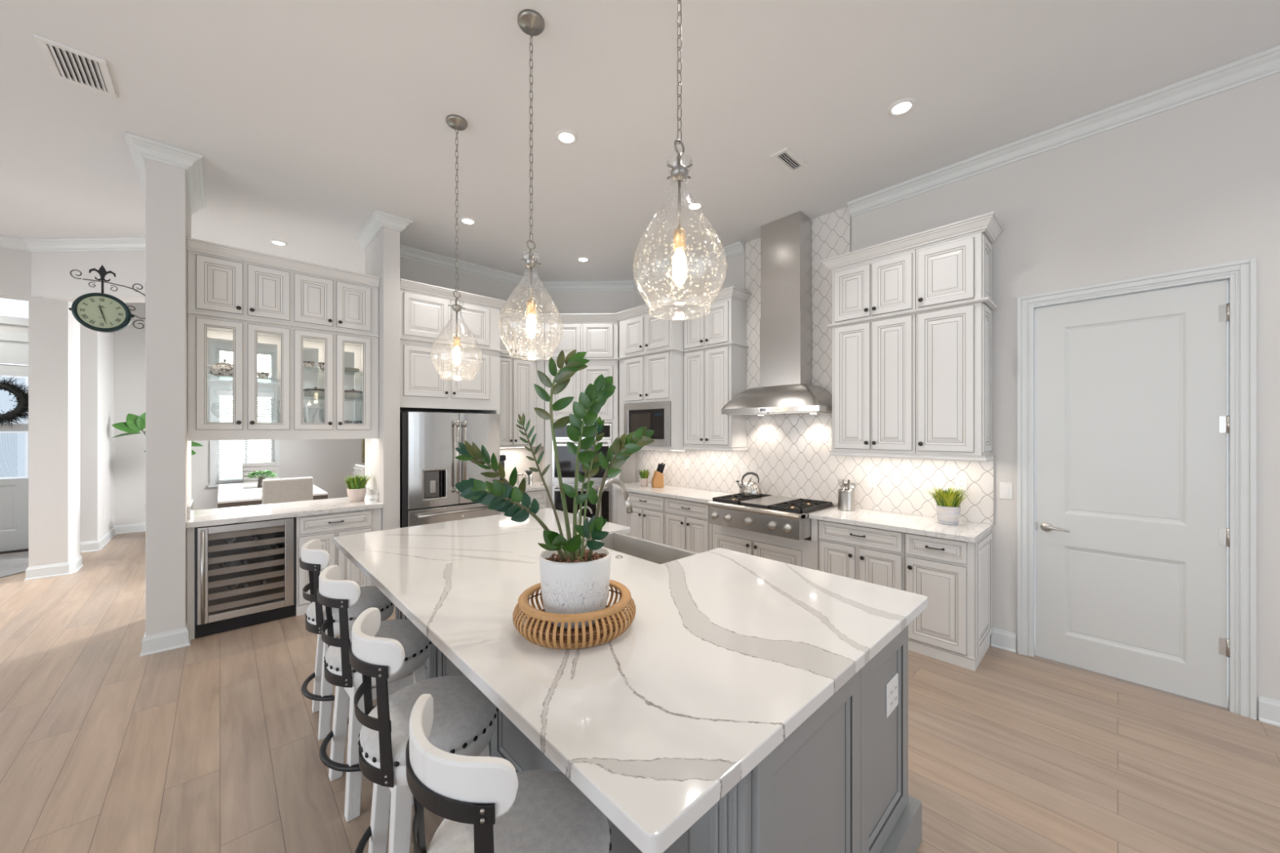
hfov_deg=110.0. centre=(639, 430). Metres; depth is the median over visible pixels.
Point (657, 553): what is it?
sink
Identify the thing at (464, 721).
bar stool
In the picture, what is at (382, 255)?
wall pier
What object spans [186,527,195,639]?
filler panel
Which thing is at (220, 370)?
teapot
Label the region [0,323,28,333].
wall
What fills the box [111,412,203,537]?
fig
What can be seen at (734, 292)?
crown molding
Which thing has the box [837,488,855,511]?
utensil holder
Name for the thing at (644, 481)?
pot
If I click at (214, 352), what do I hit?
window
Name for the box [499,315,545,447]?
upper cabinet
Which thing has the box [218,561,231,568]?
wine bottle
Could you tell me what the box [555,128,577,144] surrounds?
recessed light
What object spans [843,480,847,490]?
spoon
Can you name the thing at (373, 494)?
side splash
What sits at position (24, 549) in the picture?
trim
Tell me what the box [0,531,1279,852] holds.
floor
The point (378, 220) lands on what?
trim
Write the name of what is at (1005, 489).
wall switch
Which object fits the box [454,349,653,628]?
plant
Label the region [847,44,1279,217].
trim
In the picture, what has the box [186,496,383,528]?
countertop
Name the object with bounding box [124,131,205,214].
trim
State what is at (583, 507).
tap
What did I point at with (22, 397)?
wreath
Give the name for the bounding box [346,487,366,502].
pot
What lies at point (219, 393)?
window blind
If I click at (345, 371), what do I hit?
plate
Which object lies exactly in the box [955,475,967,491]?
wall outlet
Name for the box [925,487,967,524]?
potted grass
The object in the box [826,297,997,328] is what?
trim
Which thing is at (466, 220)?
recessed light
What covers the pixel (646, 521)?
base cabinet
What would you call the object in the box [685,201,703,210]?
recessed light
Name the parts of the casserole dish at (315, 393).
lid, dish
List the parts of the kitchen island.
post, panel, post, panel, post, panel, panel, post, panel, panel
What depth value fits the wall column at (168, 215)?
3.27 m
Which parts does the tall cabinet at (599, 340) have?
door, door, door, door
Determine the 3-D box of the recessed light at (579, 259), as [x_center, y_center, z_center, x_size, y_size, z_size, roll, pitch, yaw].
[-0.681,-2.045,5.364,0.160,0.010,0.160,0,0,-43]
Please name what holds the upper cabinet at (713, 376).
attached to the wall at (1196, 184)
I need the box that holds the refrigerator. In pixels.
[400,411,500,528]
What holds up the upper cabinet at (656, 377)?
attached to the wall at (1196, 184)
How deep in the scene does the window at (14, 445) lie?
5.93 m
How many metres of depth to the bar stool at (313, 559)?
2.37 m
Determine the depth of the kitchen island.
1.37 m
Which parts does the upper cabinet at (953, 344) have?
door, door, panel, panel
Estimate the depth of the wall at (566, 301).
6.23 m
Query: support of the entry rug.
on the floor
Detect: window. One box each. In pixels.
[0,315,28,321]
[208,384,279,487]
[209,342,276,384]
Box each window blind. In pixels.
[216,390,274,483]
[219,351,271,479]
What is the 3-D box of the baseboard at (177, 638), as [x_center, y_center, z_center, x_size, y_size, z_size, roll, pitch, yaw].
[-3.774,1.534,3.606,0.253,0.132,0.976,0,0,-43]
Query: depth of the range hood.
4.29 m
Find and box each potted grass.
[344,474,370,502]
[636,469,650,486]
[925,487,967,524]
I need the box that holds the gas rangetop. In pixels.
[706,493,837,540]
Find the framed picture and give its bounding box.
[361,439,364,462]
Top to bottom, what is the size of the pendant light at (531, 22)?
1.683 m
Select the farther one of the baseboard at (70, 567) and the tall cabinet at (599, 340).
the tall cabinet at (599, 340)
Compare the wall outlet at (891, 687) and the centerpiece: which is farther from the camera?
the centerpiece
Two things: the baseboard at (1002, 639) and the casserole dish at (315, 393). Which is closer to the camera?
the baseboard at (1002, 639)
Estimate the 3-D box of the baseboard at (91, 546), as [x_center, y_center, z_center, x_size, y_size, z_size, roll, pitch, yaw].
[-6.548,1.534,7.482,3.920,0.132,1.326,0,0,-43]
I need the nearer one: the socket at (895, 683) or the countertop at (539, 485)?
the socket at (895, 683)
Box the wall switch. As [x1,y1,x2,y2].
[999,482,1012,499]
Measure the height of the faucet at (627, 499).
0.410 m
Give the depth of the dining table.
5.96 m
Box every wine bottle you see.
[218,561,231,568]
[223,537,235,543]
[226,582,239,590]
[240,558,252,564]
[240,581,252,587]
[248,533,261,541]
[258,577,270,584]
[270,542,281,549]
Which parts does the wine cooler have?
door handle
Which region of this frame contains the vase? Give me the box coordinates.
[257,475,266,487]
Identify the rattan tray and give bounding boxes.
[512,579,635,648]
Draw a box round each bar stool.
[299,538,394,740]
[316,564,431,822]
[349,607,497,852]
[405,693,611,852]
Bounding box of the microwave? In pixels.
[623,400,671,446]
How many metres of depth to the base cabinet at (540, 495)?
5.59 m
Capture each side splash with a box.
[187,498,193,519]
[364,486,378,501]
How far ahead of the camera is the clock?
3.21 m
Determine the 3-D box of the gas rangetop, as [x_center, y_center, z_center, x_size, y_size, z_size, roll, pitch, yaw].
[1.230,0.778,4.239,0.777,0.244,0.941,0,0,-43]
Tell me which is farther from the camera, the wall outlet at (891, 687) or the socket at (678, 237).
the wall outlet at (891, 687)
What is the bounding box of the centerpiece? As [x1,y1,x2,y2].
[245,470,277,487]
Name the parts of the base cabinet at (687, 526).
door, drawer, door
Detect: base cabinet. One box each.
[294,507,381,616]
[500,489,546,514]
[625,491,665,544]
[665,497,711,553]
[711,524,817,570]
[817,520,904,591]
[904,530,991,671]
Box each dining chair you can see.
[242,462,278,483]
[261,476,313,504]
[351,464,364,479]
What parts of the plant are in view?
stem, stem, stem, stem, stem, pot, stem, stem, stem, stem, stem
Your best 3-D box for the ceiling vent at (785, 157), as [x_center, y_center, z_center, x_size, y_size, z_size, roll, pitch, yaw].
[1.132,-2.042,3.398,0.320,0.016,0.140,0,0,-43]
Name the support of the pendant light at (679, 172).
hanging from the ceiling
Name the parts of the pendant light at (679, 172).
rod, chain, bulb, lamp shade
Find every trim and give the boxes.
[0,235,145,252]
[0,318,28,364]
[0,548,28,554]
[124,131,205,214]
[355,209,744,291]
[400,337,749,360]
[744,214,995,524]
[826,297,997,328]
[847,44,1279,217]
[1017,257,1256,719]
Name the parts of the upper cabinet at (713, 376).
door, door, light rail, door, door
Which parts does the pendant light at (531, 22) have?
lamp shade, rod, chain, bulb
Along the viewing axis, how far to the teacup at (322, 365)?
4.19 m
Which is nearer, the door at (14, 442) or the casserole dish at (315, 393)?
the casserole dish at (315, 393)
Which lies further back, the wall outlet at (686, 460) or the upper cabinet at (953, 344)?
the wall outlet at (686, 460)
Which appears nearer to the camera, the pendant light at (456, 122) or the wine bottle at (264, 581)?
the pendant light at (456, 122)
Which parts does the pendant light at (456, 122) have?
lamp shade, bulb, rod, chain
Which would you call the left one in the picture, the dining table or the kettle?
the dining table
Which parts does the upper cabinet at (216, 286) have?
door, door, door, door, door, door, door, door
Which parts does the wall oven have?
oven handle, oven door, oven door, control panel, oven handle, touch glass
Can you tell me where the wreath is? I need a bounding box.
[0,374,28,428]
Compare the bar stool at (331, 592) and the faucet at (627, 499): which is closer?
the bar stool at (331, 592)
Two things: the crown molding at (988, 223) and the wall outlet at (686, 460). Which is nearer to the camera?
the crown molding at (988, 223)
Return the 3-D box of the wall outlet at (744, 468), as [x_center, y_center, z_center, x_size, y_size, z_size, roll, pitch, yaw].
[1.139,0.440,4.905,0.008,0.118,0.075,0,0,-43]
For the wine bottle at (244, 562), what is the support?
in the wine cooler
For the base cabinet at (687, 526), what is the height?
0.862 m
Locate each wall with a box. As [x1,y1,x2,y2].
[0,247,31,301]
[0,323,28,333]
[28,296,114,567]
[114,302,364,525]
[400,257,542,483]
[542,290,635,483]
[635,72,1279,719]
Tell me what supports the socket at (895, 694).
attached to the wall outlet at (891, 687)
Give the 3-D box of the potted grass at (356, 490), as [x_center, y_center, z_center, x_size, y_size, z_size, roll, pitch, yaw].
[-2.797,0.565,4.433,0.284,0.258,0.300,0,0,-13]
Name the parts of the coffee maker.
water tank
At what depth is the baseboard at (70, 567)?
4.92 m
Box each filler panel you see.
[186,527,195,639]
[617,489,625,525]
[811,519,817,542]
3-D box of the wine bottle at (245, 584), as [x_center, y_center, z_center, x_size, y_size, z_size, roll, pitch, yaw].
[-3.359,1.287,3.818,0.075,0.074,0.305,0,0,-43]
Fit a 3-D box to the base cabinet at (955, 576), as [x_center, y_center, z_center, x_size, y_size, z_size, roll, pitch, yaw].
[2.265,1.169,3.295,0.578,0.862,0.434,0,0,-43]
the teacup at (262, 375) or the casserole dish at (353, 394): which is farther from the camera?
the casserole dish at (353, 394)
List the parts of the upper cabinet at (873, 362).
door, door, door, door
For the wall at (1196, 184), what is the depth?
3.11 m
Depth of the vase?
6.58 m
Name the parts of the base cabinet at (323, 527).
door, drawer, handle, door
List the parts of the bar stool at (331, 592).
leg, backrest, leg, seat, leg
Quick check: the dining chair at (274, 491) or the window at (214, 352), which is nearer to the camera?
the dining chair at (274, 491)
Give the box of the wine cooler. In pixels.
[195,516,295,637]
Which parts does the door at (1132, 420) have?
latch plate, handle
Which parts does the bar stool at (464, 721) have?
backrest, leg, leg, seat, leg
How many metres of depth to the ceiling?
2.83 m
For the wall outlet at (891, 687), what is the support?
attached to the kitchen island
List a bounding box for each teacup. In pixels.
[257,371,273,379]
[302,361,317,368]
[318,362,324,370]
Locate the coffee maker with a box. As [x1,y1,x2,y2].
[499,453,506,480]
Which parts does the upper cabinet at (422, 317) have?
door, door, door, door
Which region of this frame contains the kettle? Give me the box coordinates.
[736,471,761,497]
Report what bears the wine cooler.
on the floor
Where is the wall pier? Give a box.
[364,226,399,530]
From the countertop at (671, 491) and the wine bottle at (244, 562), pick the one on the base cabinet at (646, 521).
the countertop at (671, 491)
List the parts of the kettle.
spout, handle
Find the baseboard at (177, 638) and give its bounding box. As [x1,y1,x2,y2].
[139,622,191,657]
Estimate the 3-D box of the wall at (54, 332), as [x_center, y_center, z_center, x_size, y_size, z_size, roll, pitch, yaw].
[-7.386,-0.225,5.824,0.430,3.650,2.600,0,0,-43]
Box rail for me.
[829,450,995,462]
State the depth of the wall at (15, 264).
4.82 m
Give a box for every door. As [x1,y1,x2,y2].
[0,364,28,551]
[1035,280,1230,707]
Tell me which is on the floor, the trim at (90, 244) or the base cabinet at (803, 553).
the base cabinet at (803, 553)
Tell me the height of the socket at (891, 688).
0.026 m
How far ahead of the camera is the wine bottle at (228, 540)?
3.69 m
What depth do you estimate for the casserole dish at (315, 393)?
4.13 m
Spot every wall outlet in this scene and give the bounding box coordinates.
[368,466,371,477]
[684,458,689,468]
[741,465,746,475]
[867,474,876,488]
[885,673,897,717]
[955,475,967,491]
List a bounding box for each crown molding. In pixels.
[400,278,751,323]
[821,211,1003,271]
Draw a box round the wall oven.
[551,423,612,523]
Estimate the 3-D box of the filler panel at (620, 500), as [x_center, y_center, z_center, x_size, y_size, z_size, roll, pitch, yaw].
[-0.227,1.169,5.624,0.018,0.862,0.153,0,0,-43]
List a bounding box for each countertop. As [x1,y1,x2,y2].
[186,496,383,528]
[333,507,928,852]
[513,480,547,491]
[613,481,735,502]
[808,506,991,542]
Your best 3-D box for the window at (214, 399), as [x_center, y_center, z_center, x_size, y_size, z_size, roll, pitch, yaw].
[-7.015,0.095,7.980,0.970,1.750,0.140,0,0,-43]
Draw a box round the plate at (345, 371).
[344,369,359,373]
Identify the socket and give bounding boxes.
[453,336,460,346]
[527,300,535,315]
[673,228,684,251]
[889,687,893,697]
[889,697,893,708]
[893,682,897,693]
[893,693,897,703]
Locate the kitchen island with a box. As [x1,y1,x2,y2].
[395,605,921,852]
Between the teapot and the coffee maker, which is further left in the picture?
the teapot
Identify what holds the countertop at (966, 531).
on the base cabinet at (876, 556)
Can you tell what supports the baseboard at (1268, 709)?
attached to the wall at (1196, 184)
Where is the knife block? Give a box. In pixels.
[651,470,663,488]
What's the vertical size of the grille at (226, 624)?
0.093 m
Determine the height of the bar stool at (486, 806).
0.977 m
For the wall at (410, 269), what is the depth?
5.75 m
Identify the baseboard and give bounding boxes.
[23,555,83,580]
[80,522,145,552]
[139,622,191,657]
[991,627,1016,653]
[1257,695,1279,726]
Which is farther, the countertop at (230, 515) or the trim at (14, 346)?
the trim at (14, 346)
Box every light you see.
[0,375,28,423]
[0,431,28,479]
[268,239,287,245]
[430,114,482,381]
[459,217,476,225]
[497,8,563,360]
[499,446,529,448]
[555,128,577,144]
[576,257,589,262]
[632,0,727,320]
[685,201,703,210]
[887,97,916,116]
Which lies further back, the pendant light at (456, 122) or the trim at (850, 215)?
the trim at (850, 215)
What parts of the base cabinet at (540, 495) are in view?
drawer, door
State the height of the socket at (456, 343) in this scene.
0.066 m
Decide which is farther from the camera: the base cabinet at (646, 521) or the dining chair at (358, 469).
the dining chair at (358, 469)
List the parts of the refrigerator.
door, freezer drawer, door handle, door handle, door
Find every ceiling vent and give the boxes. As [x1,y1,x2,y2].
[33,34,116,97]
[769,147,808,173]
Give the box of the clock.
[68,264,145,333]
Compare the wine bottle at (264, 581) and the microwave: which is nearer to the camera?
the wine bottle at (264, 581)
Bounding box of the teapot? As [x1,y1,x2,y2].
[207,359,232,377]
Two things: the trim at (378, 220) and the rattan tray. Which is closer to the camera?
the rattan tray
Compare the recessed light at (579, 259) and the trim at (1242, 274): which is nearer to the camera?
the trim at (1242, 274)
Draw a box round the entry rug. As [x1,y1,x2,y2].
[0,551,28,577]
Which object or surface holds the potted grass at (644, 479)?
on the countertop at (671, 491)
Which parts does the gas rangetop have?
knob, knob, knob, panel, knob, knob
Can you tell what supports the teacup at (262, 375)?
on the upper cabinet at (216, 286)
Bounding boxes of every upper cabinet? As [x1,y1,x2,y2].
[186,237,380,440]
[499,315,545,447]
[619,306,684,450]
[683,297,747,451]
[831,248,915,453]
[915,231,991,455]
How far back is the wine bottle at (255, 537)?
3.80 m
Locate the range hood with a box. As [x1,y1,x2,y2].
[721,211,831,415]
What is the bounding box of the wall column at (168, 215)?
[145,158,191,635]
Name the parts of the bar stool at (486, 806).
backrest, seat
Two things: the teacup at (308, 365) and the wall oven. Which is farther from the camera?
the wall oven
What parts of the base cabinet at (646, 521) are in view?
door, drawer, door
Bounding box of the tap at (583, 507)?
[577,506,592,534]
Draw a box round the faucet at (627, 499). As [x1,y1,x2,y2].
[595,478,632,546]
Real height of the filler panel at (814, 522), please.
0.197 m
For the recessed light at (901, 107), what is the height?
0.010 m
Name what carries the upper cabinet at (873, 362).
attached to the wall at (1196, 184)
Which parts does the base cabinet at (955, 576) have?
handle, drawer, door, panel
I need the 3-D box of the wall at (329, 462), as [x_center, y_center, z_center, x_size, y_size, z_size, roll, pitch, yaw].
[-6.936,-0.225,8.130,3.800,3.650,0.150,0,0,-43]
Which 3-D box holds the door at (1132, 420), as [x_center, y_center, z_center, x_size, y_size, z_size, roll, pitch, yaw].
[3.074,0.363,2.856,0.096,2.449,0.838,0,0,-43]
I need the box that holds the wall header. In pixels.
[31,250,145,302]
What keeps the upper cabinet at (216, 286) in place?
attached to the wall column at (168, 215)
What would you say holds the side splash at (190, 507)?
on the countertop at (230, 515)
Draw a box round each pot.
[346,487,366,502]
[640,477,648,486]
[935,504,960,524]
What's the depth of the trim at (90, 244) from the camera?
4.81 m
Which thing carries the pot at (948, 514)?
attached to the potted grass at (948, 507)
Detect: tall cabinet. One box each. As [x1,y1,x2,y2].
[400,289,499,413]
[545,321,620,524]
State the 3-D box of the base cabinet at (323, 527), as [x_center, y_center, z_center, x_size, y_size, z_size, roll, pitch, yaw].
[-2.908,1.169,4.283,0.655,0.862,0.633,0,0,-43]
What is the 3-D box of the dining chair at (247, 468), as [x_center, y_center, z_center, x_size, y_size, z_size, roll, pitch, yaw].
[-6.488,1.081,7.681,0.480,1.038,0.601,0,0,-43]
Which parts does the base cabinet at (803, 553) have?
door, door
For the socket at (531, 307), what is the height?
0.066 m
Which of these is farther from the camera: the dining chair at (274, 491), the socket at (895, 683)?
the dining chair at (274, 491)
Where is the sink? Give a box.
[581,531,698,564]
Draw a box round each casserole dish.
[302,386,324,398]
[344,388,362,399]
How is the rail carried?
attached to the upper cabinet at (873, 362)
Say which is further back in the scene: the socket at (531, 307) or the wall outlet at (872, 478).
the wall outlet at (872, 478)
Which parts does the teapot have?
lid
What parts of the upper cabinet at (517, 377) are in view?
door, door, door, door, filler panel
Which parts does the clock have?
hanging rod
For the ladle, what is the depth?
3.92 m
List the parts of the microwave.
oven door, control panel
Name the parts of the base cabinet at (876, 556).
door, handle, drawer, door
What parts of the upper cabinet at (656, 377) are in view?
door, door, door, door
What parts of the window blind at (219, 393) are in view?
rail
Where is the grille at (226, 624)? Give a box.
[195,604,294,637]
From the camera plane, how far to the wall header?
4.87 m
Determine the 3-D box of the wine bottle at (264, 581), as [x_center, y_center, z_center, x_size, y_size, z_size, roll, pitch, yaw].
[-3.271,1.287,3.900,0.075,0.074,0.305,0,0,-43]
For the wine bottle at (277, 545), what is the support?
in the wine cooler
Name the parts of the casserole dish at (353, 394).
lid, dish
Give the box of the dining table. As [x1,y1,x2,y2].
[217,482,328,508]
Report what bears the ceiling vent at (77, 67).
in the ceiling
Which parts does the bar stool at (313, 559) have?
backrest, leg, leg, seat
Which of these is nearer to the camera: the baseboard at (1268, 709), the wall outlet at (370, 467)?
the baseboard at (1268, 709)
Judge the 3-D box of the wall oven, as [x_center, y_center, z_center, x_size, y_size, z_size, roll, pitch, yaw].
[-0.737,0.602,5.909,0.764,1.384,0.514,0,0,2]
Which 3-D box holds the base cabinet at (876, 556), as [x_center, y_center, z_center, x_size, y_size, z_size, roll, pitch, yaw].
[1.894,1.169,3.691,0.578,0.862,0.650,0,0,-43]
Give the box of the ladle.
[849,482,857,490]
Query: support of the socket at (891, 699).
attached to the wall outlet at (891, 687)
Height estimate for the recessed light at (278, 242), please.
0.010 m
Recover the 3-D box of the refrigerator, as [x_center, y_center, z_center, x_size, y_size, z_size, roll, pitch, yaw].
[-2.148,0.699,4.909,0.981,1.763,0.820,0,0,-43]
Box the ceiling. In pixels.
[0,0,1279,281]
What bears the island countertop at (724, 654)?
on the kitchen island
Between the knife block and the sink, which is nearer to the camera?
the sink
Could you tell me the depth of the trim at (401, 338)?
5.04 m
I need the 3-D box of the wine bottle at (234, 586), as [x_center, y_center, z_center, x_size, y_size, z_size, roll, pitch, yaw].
[-3.417,1.287,3.763,0.075,0.074,0.305,0,0,-43]
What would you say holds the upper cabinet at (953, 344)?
attached to the wall at (1196, 184)
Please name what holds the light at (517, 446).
attached to the upper cabinet at (517, 377)

